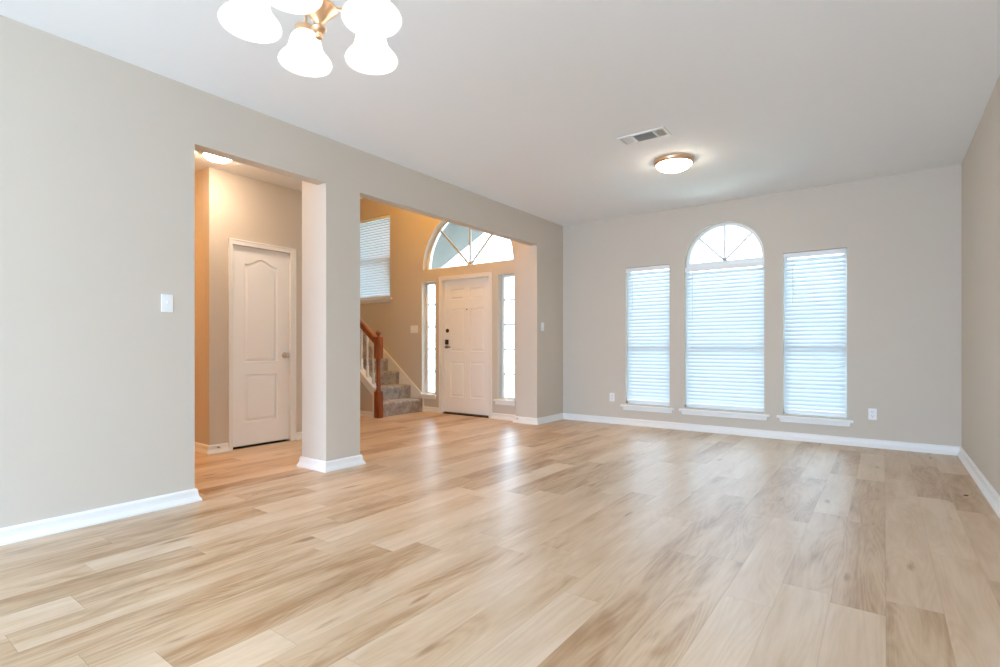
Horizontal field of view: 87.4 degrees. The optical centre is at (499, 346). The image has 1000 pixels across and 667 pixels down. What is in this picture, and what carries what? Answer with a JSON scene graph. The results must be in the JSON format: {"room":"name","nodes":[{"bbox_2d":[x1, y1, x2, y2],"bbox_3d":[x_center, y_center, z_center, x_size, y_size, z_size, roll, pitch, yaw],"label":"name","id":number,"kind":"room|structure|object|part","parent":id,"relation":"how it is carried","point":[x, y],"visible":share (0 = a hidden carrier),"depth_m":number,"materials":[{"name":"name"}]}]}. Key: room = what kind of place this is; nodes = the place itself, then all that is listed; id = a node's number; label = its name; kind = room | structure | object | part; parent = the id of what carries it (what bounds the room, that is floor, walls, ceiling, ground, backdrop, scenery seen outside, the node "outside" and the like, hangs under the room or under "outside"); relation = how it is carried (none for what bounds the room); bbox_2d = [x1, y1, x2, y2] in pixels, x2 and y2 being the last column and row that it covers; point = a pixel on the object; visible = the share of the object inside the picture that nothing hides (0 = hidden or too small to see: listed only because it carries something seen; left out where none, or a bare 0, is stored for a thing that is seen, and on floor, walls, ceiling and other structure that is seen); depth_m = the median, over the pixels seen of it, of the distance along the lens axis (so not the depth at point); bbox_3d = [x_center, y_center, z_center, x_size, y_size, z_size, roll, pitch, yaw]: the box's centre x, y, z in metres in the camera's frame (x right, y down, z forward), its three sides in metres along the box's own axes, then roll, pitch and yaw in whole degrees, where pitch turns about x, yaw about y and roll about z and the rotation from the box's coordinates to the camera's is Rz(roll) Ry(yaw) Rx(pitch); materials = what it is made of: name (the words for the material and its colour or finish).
{"room":"empty living room","nodes":[
{"label":"empty living room","id":0,"kind":"room"},
{"bbox_2d":[195,169,203,443],"bbox_3d":[-4.484,-0.350,6.326,4.085,2.743,0.115,0,0,36],"label":"wall","id":1,"kind":"structure","parent":0,"point":[199,176],"depth_m":5.12,"materials":[{"name":"beige paint"}]},
{"bbox_2d":[195,442,229,454],"bbox_3d":[-4.416,0.980,6.292,4.234,0.083,0.209,0,0,36],"label":"baseboard","id":2,"kind":"structure","parent":1,"relation":"attached to","point":[199,447],"depth_m":5.05,"materials":[{"name":"white paint"}]},
{"bbox_2d":[204,167,301,444],"bbox_3d":[-2.364,-0.350,5.666,0.115,2.743,1.560,0,0,36],"label":"wall","id":3,"kind":"structure","parent":0,"point":[236,206],"depth_m":5.13,"materials":[{"name":"beige paint"}]},
{"bbox_2d":[228,238,295,450],"bbox_3d":[-2.485,-0.025,5.461,0.161,2.093,0.730,0,0,36],"label":"door","id":4,"kind":"structure","parent":3,"relation":"in","point":[261,277],"depth_m":5.44,"materials":[{"name":"white paint"}]},
{"bbox_3d":[-2.300,0.090,5.635,0.068,0.064,0.064,0,0,36],"label":"knob","id":5,"kind":"part","parent":4,"relation":"part of","materials":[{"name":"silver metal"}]},
{"bbox_2d":[296,432,301,440],"bbox_3d":[-2.035,0.980,5.988,0.034,0.083,0.651,0,0,36],"label":"baseboard","id":6,"kind":"structure","parent":3,"relation":"attached to","point":[298,434],"depth_m":5.75,"materials":[{"name":"white paint"}]},
{"bbox_2d":[0,15,562,527],"bbox_3d":[-2.417,-0.350,3.041,0.115,2.743,11.043,0,0,36],"label":"wall","id":7,"kind":"structure","parent":0,"point":[97,149],"depth_m":3.11,"materials":[{"name":"beige paint"}]},
{"bbox_2d":[0,488,201,545],"bbox_3d":[-3.869,0.980,1.062,0.183,0.083,6.136,0,0,36],"label":"baseboard","id":8,"kind":"structure","parent":7,"relation":"attached to","point":[40,528],"depth_m":3.01,"materials":[{"name":"white paint"}]},
{"bbox_2d":[161,294,172,311],"bbox_3d":[-2.118,-0.279,3.335,0.018,0.114,0.070,0,0,36],"label":"light switch","id":9,"kind":"object","parent":7,"relation":"attached to","point":[166,299],"visible":1,"depth_m":3.33,"materials":[{"name":"white plastic"}]},
{"bbox_2d":[360,198,515,414],"bbox_3d":[-1.744,-1.628,8.784,5.595,5.300,0.160,0,0,36],"label":"wall","id":10,"kind":"structure","parent":0,"point":[412,235],"depth_m":8.41,"materials":[{"name":"beige paint"}]},
{"bbox_2d":[360,218,391,303],"bbox_3d":[-2.252,-1.490,9.123,1.216,1.476,0.183,0,0,36],"label":"window","id":11,"kind":"structure","parent":10,"relation":"in","point":[377,300],"depth_m":9.06,"materials":[{"name":"white plastic"}]},
{"bbox_2d":[360,214,389,299],"bbox_3d":[-2.259,-1.532,9.112,1.086,1.383,0.065,0,0,36],"label":"window blind","id":12,"kind":"object","parent":11,"relation":"attached to","point":[377,294],"visible":0.59,"depth_m":9.04,"materials":[{"name":"white plastic"}]},
{"bbox_3d":[-2.256,-0.853,9.116,1.080,0.026,0.052,0,0,36],"label":"rail","id":13,"kind":"part","parent":12,"relation":"part of","materials":[{"name":"white plastic"}]},
{"bbox_3d":[-2.269,-0.807,9.099,1.216,0.026,0.123,0,0,36],"label":"sill","id":14,"kind":"part","parent":11,"relation":"part of","materials":[{"name":"white paint"}]},
{"bbox_2d":[411,325,417,332],"bbox_3d":[-1.382,-0.285,8.408,0.165,0.118,0.018,0,0,36],"label":"light switch","id":15,"kind":"object","parent":10,"relation":"attached to","point":[414,329],"visible":1,"depth_m":8.40,"materials":[{"name":"white plastic"}]},
{"bbox_2d":[418,282,435,398],"bbox_3d":[-1.103,-0.106,8.285,0.370,1.840,0.185,0,0,36],"label":"window","id":16,"kind":"structure","parent":10,"relation":"in","point":[425,396],"depth_m":8.39,"materials":[{"name":"white plastic"}]},
{"bbox_3d":[-1.117,0.756,8.265,0.370,0.026,0.135,0,0,36],"label":"sill","id":17,"kind":"part","parent":16,"relation":"part of","materials":[{"name":"white paint"}]},
{"bbox_3d":[-1.053,-0.136,8.332,0.285,1.781,0.050,0,0,36],"label":"frame","id":18,"kind":"part","parent":16,"relation":"part of","materials":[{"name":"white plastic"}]},
{"bbox_2d":[423,406,438,412],"bbox_3d":[-1.078,0.980,8.175,0.334,0.083,0.034,0,0,36],"label":"baseboard","id":19,"kind":"structure","parent":10,"relation":"attached to","point":[425,408],"depth_m":8.17,"materials":[{"name":"white paint"}]},
{"bbox_2d":[431,223,483,268],"bbox_3d":[-0.570,-1.836,8.563,2.650,1.224,0.865,0,0,36],"label":"roof porch","id":20,"kind":"structure","parent":10,"relation":"attached to","point":[444,251],"depth_m":8.83,"materials":[{"name":"grey"}]},
{"bbox_2d":[439,271,491,417],"bbox_3d":[-0.481,-0.028,7.843,1.022,2.100,0.182,0,0,36],"label":"door","id":21,"kind":"structure","parent":10,"relation":"in","point":[465,300],"depth_m":7.84,"materials":[{"name":"white paint"}]},
{"bbox_2d":[427,222,512,269],"bbox_3d":[-0.448,-1.646,7.888,1.744,0.872,0.050,0,0,36],"label":"window","id":22,"kind":"structure","parent":10,"relation":"in","point":[470,262],"depth_m":8.01,"materials":[{"name":"white plastic"}]},
{"bbox_2d":[491,413,515,420],"bbox_3d":[0.076,0.980,7.327,0.486,0.083,0.034,0,0,36],"label":"baseboard","id":23,"kind":"structure","parent":10,"relation":"attached to","point":[500,416],"depth_m":7.35,"materials":[{"name":"white paint"}]},
{"bbox_2d":[493,274,515,405],"bbox_3d":[0.108,-0.106,7.397,0.370,1.840,0.185,0,0,36],"label":"window","id":24,"kind":"structure","parent":10,"relation":"in","point":[497,401],"depth_m":7.50,"materials":[{"name":"white plastic"}]},
{"bbox_3d":[0.093,0.756,7.377,0.370,0.026,0.135,0,0,36],"label":"sill","id":25,"kind":"part","parent":24,"relation":"part of","materials":[{"name":"white paint"}]},
{"bbox_3d":[0.158,-0.136,7.444,0.285,1.781,0.050,0,0,36],"label":"frame","id":26,"kind":"part","parent":24,"relation":"part of","materials":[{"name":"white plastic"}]},
{"bbox_2d":[0,411,999,666],"bbox_3d":[-2.952,1.082,3.458,10.349,0.120,11.323,0,0,36],"label":"floor","id":27,"kind":"structure","parent":0,"point":[458,540],"depth_m":2.47,"materials":[{"name":"brown wood"}]},
{"bbox_2d":[302,181,359,460],"bbox_3d":[-1.461,-0.350,4.533,0.340,2.743,0.345,0,0,36],"label":"column","id":28,"kind":"structure","parent":27,"relation":"on","point":[330,212],"depth_m":4.41,"materials":[{"name":"beige paint"}]},
{"bbox_2d":[296,454,365,472],"bbox_3d":[-1.461,0.980,4.533,0.408,0.083,0.413,0,0,36],"label":"baseboard","id":29,"kind":"structure","parent":28,"relation":"attached to","point":[304,462],"depth_m":4.39,"materials":[{"name":"white paint"}]},
{"bbox_2d":[360,318,423,417],"bbox_3d":[-2.783,-0.711,8.832,3.285,3.466,0.992,0,0,36],"label":"staircase","id":30,"kind":"structure","parent":27,"relation":"on","point":[386,390],"depth_m":7.87,"materials":[{"name":"grey carpet"}]},
{"bbox_3d":[-3.109,0.980,8.476,3.141,0.083,0.034,0,0,36],"label":"baseboard","id":31,"kind":"part","parent":30,"relation":"part of","materials":[{"name":"white paint"}]},
{"bbox_3d":[-3.046,-0.414,8.503,3.211,2.871,0.083,0,0,36],"label":"panel","id":32,"kind":"part","parent":30,"relation":"part of","materials":[{"name":"beige paint"}]},
{"bbox_3d":[-2.985,-1.238,8.447,2.975,2.412,0.068,0,0,36],"label":"handrail","id":33,"kind":"part","parent":30,"relation":"part of","materials":[{"name":"brown wood"}]},
{"bbox_3d":[-1.750,0.439,7.541,0.092,1.165,0.092,0,0,36],"label":"newel post","id":34,"kind":"part","parent":30,"relation":"part of","materials":[{"name":"brown wood"}]},
{"bbox_2d":[516,242,529,416],"bbox_3d":[0.398,-0.350,7.165,0.225,2.743,0.315,0,0,36],"label":"wall pier","id":35,"kind":"object","parent":27,"relation":"on","point":[522,250],"visible":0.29,"depth_m":7.04,"materials":[{"name":"beige paint"}]},
{"bbox_2d":[512,413,563,424],"bbox_3d":[0.545,0.980,7.268,0.408,0.083,0.722,0,0,36],"label":"baseboard","id":36,"kind":"object","parent":35,"relation":"attached to","point":[526,420],"visible":0.94,"depth_m":7.03,"materials":[{"name":"white paint"}]},
{"bbox_2d":[0,0,999,225],"bbox_3d":[-2.871,-1.781,3.398,10.149,0.120,11.323,0,0,36],"label":"ceiling","id":37,"kind":"structure","parent":0,"point":[523,105],"depth_m":3.46,"materials":[{"name":"white paint"}]},
{"bbox_2d":[202,152,230,162],"bbox_3d":[-2.511,-1.687,4.658,0.250,0.068,0.250,0,0,36],"label":"ceiling light","id":38,"kind":"object","parent":37,"relation":"attached to","point":[210,157],"visible":0.58,"depth_m":4.62,"materials":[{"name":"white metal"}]},
{"bbox_2d":[218,0,401,77],"bbox_3d":[-0.592,-1.377,1.762,0.590,0.688,0.579,0,0,36],"label":"chandelier","id":39,"kind":"object","parent":37,"relation":"hanging from","point":[372,22],"visible":1,"depth_m":1.75,"materials":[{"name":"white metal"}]},
{"bbox_3d":[-0.810,-1.097,1.700,0.189,0.125,0.189,0,0,36],"label":"lamp shade","id":40,"kind":"part","parent":39,"relation":"part of","materials":[{"name":"white glass"}]},
{"bbox_3d":[-0.810,-1.095,1.700,0.056,0.086,0.056,0,0,36],"label":"bulb","id":41,"kind":"part","parent":39,"relation":"part of","materials":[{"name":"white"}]},
{"bbox_3d":[-0.620,-1.097,1.540,0.189,0.125,0.189,0,0,36],"label":"lamp shade","id":42,"kind":"part","parent":39,"relation":"part of","materials":[{"name":"white glass"}]},
{"bbox_3d":[-0.717,-1.097,1.931,0.189,0.125,0.189,0,0,36],"label":"lamp shade","id":43,"kind":"part","parent":39,"relation":"part of","materials":[{"name":"white glass"}]},
{"bbox_3d":[-0.717,-1.095,1.930,0.056,0.086,0.056,0,0,36],"label":"bulb","id":44,"kind":"part","parent":39,"relation":"part of","materials":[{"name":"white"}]},
{"bbox_3d":[-0.469,-1.097,1.913,0.189,0.125,0.189,0,0,36],"label":"lamp shade","id":45,"kind":"part","parent":39,"relation":"part of","materials":[{"name":"white glass"}]},
{"bbox_3d":[-0.409,-1.097,1.672,0.189,0.125,0.189,0,0,36],"label":"lamp shade","id":46,"kind":"part","parent":39,"relation":"part of","materials":[{"name":"white glass"}]},
{"bbox_3d":[-0.470,-1.095,1.913,0.056,0.086,0.056,0,0,36],"label":"bulb","id":47,"kind":"part","parent":39,"relation":"part of","materials":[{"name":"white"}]},
{"bbox_3d":[-0.410,-1.095,1.672,0.056,0.086,0.056,0,0,36],"label":"bulb","id":48,"kind":"part","parent":39,"relation":"part of","materials":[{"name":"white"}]},
{"bbox_2d":[617,126,671,145],"bbox_3d":[1.176,-1.715,4.274,0.390,0.012,0.193,0,0,36],"label":"ceiling vent","id":49,"kind":"object","parent":37,"relation":"in","point":[660,132],"visible":1,"depth_m":4.26,"materials":[{"name":"white metal"}]},
{"bbox_2d":[654,153,693,172],"bbox_3d":[1.603,-1.673,4.827,0.356,0.096,0.356,0,0,36],"label":"ceiling light","id":50,"kind":"object","parent":37,"relation":"attached to","point":[678,162],"visible":1,"depth_m":4.73,"materials":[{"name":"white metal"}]},
{"bbox_2d":[563,164,961,446],"bbox_3d":[2.595,-0.350,6.310,4.779,2.743,0.160,0,0,36],"label":"wall","id":51,"kind":"structure","parent":0,"point":[901,234],"depth_m":5.48,"materials":[{"name":"beige paint"}]},
{"bbox_2d":[610,393,614,400],"bbox_3d":[1.501,0.672,7.009,0.070,0.114,0.009,0,0,36],"label":"power outlet","id":52,"kind":"object","parent":51,"relation":"attached to","point":[612,395],"visible":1,"depth_m":7.00,"materials":[{"name":"white plastic"}]},
{"bbox_2d":[620,269,673,412],"bbox_3d":[1.922,-0.106,6.772,0.703,1.869,0.183,0,0,36],"label":"window","id":53,"kind":"structure","parent":51,"relation":"in","point":[625,407],"depth_m":6.73,"materials":[{"name":"white plastic"}]},
{"bbox_3d":[1.904,0.774,6.747,0.703,0.026,0.123,0,0,36],"label":"sill","id":54,"kind":"part","parent":53,"relation":"part of","materials":[{"name":"white paint"}]},
{"bbox_2d":[626,265,669,403],"bbox_3d":[1.910,-0.160,6.756,0.573,1.751,0.078,0,0,36],"label":"window blind","id":55,"kind":"object","parent":53,"relation":"attached to","point":[648,344],"visible":0.98,"depth_m":6.76,"materials":[{"name":"white plastic"}]},
{"bbox_3d":[1.742,-0.146,6.891,0.002,1.684,0.058,0,0,36],"label":"ladder cord","id":56,"kind":"part","parent":55,"relation":"part of","materials":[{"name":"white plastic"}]},
{"bbox_3d":[1.917,0.703,6.765,0.567,0.026,0.052,0,0,36],"label":"rail","id":57,"kind":"part","parent":55,"relation":"part of","materials":[{"name":"white plastic"}]},
{"bbox_3d":[1.948,-0.146,6.740,0.002,1.684,0.058,0,0,36],"label":"ladder cord","id":58,"kind":"part","parent":55,"relation":"part of","materials":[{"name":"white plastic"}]},
{"bbox_2d":[679,222,769,419],"bbox_3d":[2.663,-0.327,6.228,1.010,2.312,0.183,0,0,36],"label":"window","id":59,"kind":"structure","parent":51,"relation":"in","point":[724,258],"depth_m":6.24,"materials":[{"name":"white plastic"}]},
{"bbox_2d":[685,261,763,409],"bbox_3d":[2.651,-0.130,6.212,0.880,1.691,0.078,0,0,36],"label":"window blind","id":60,"kind":"object","parent":59,"relation":"attached to","point":[725,336],"visible":0.98,"depth_m":6.20,"materials":[{"name":"white plastic"}]},
{"bbox_3d":[2.658,0.703,6.221,0.874,0.026,0.052,0,0,36],"label":"rail","id":61,"kind":"part","parent":60,"relation":"part of","materials":[{"name":"white plastic"}]},
{"bbox_3d":[2.645,0.774,6.204,1.010,0.026,0.123,0,0,36],"label":"sill","id":62,"kind":"part","parent":59,"relation":"part of","materials":[{"name":"white paint"}]},
{"bbox_2d":[563,413,959,455],"bbox_3d":[2.610,0.980,6.179,4.279,0.083,0.034,0,0,36],"label":"baseboard","id":63,"kind":"structure","parent":51,"relation":"attached to","point":[850,441],"depth_m":5.80,"materials":[{"name":"white paint"}]},
{"bbox_2d":[776,249,853,426],"bbox_3d":[3.411,-0.106,5.679,0.712,1.869,0.183,0,0,36],"label":"window","id":64,"kind":"structure","parent":51,"relation":"in","point":[808,420],"depth_m":5.62,"materials":[{"name":"white plastic"}]},
{"bbox_2d":[784,248,845,414],"bbox_3d":[3.400,-0.160,5.663,0.582,1.751,0.078,0,0,36],"label":"window blind","id":65,"kind":"object","parent":64,"relation":"attached to","point":[815,335],"visible":1,"depth_m":5.66,"materials":[{"name":"white plastic"}]},
{"bbox_3d":[3.406,0.703,5.672,0.576,0.026,0.052,0,0,36],"label":"rail","id":66,"kind":"part","parent":65,"relation":"part of","materials":[{"name":"white plastic"}]},
{"bbox_3d":[3.393,0.774,5.655,0.712,0.026,0.123,0,0,36],"label":"sill","id":67,"kind":"part","parent":64,"relation":"part of","materials":[{"name":"white paint"}]},
{"bbox_2d":[868,408,876,419],"bbox_3d":[3.792,0.684,5.327,0.070,0.114,0.009,0,0,36],"label":"power outlet","id":68,"kind":"object","parent":51,"relation":"attached to","point":[872,413],"visible":1,"depth_m":5.33,"materials":[{"name":"white plastic"}]},
{"bbox_2d":[962,75,999,494],"bbox_3d":[1.144,-0.350,0.428,0.160,2.743,11.043,0,0,36],"label":"wall","id":69,"kind":"structure","parent":0,"point":[981,162],"depth_m":3.88,"materials":[{"name":"beige paint"}]},
{"bbox_2d":[957,447,999,517],"bbox_3d":[1.450,0.980,1.009,0.034,0.083,9.743,0,0,36],"label":"baseboard","id":70,"kind":"structure","parent":69,"relation":"attached to","point":[986,488],"depth_m":3.78,"materials":[{"name":"white paint"}]},
{"label":"outside","id":71,"kind":"structure","parent":0,"visible":0},
{"bbox_2d":[430,356,513,394],"bbox_3d":[19.733,1.297,26.894,80.000,0.150,53.287,0,0,36],"label":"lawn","id":72,"kind":"structure","parent":71,"point":[509,359],"depth_m":21.66,"materials":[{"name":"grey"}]}
]}

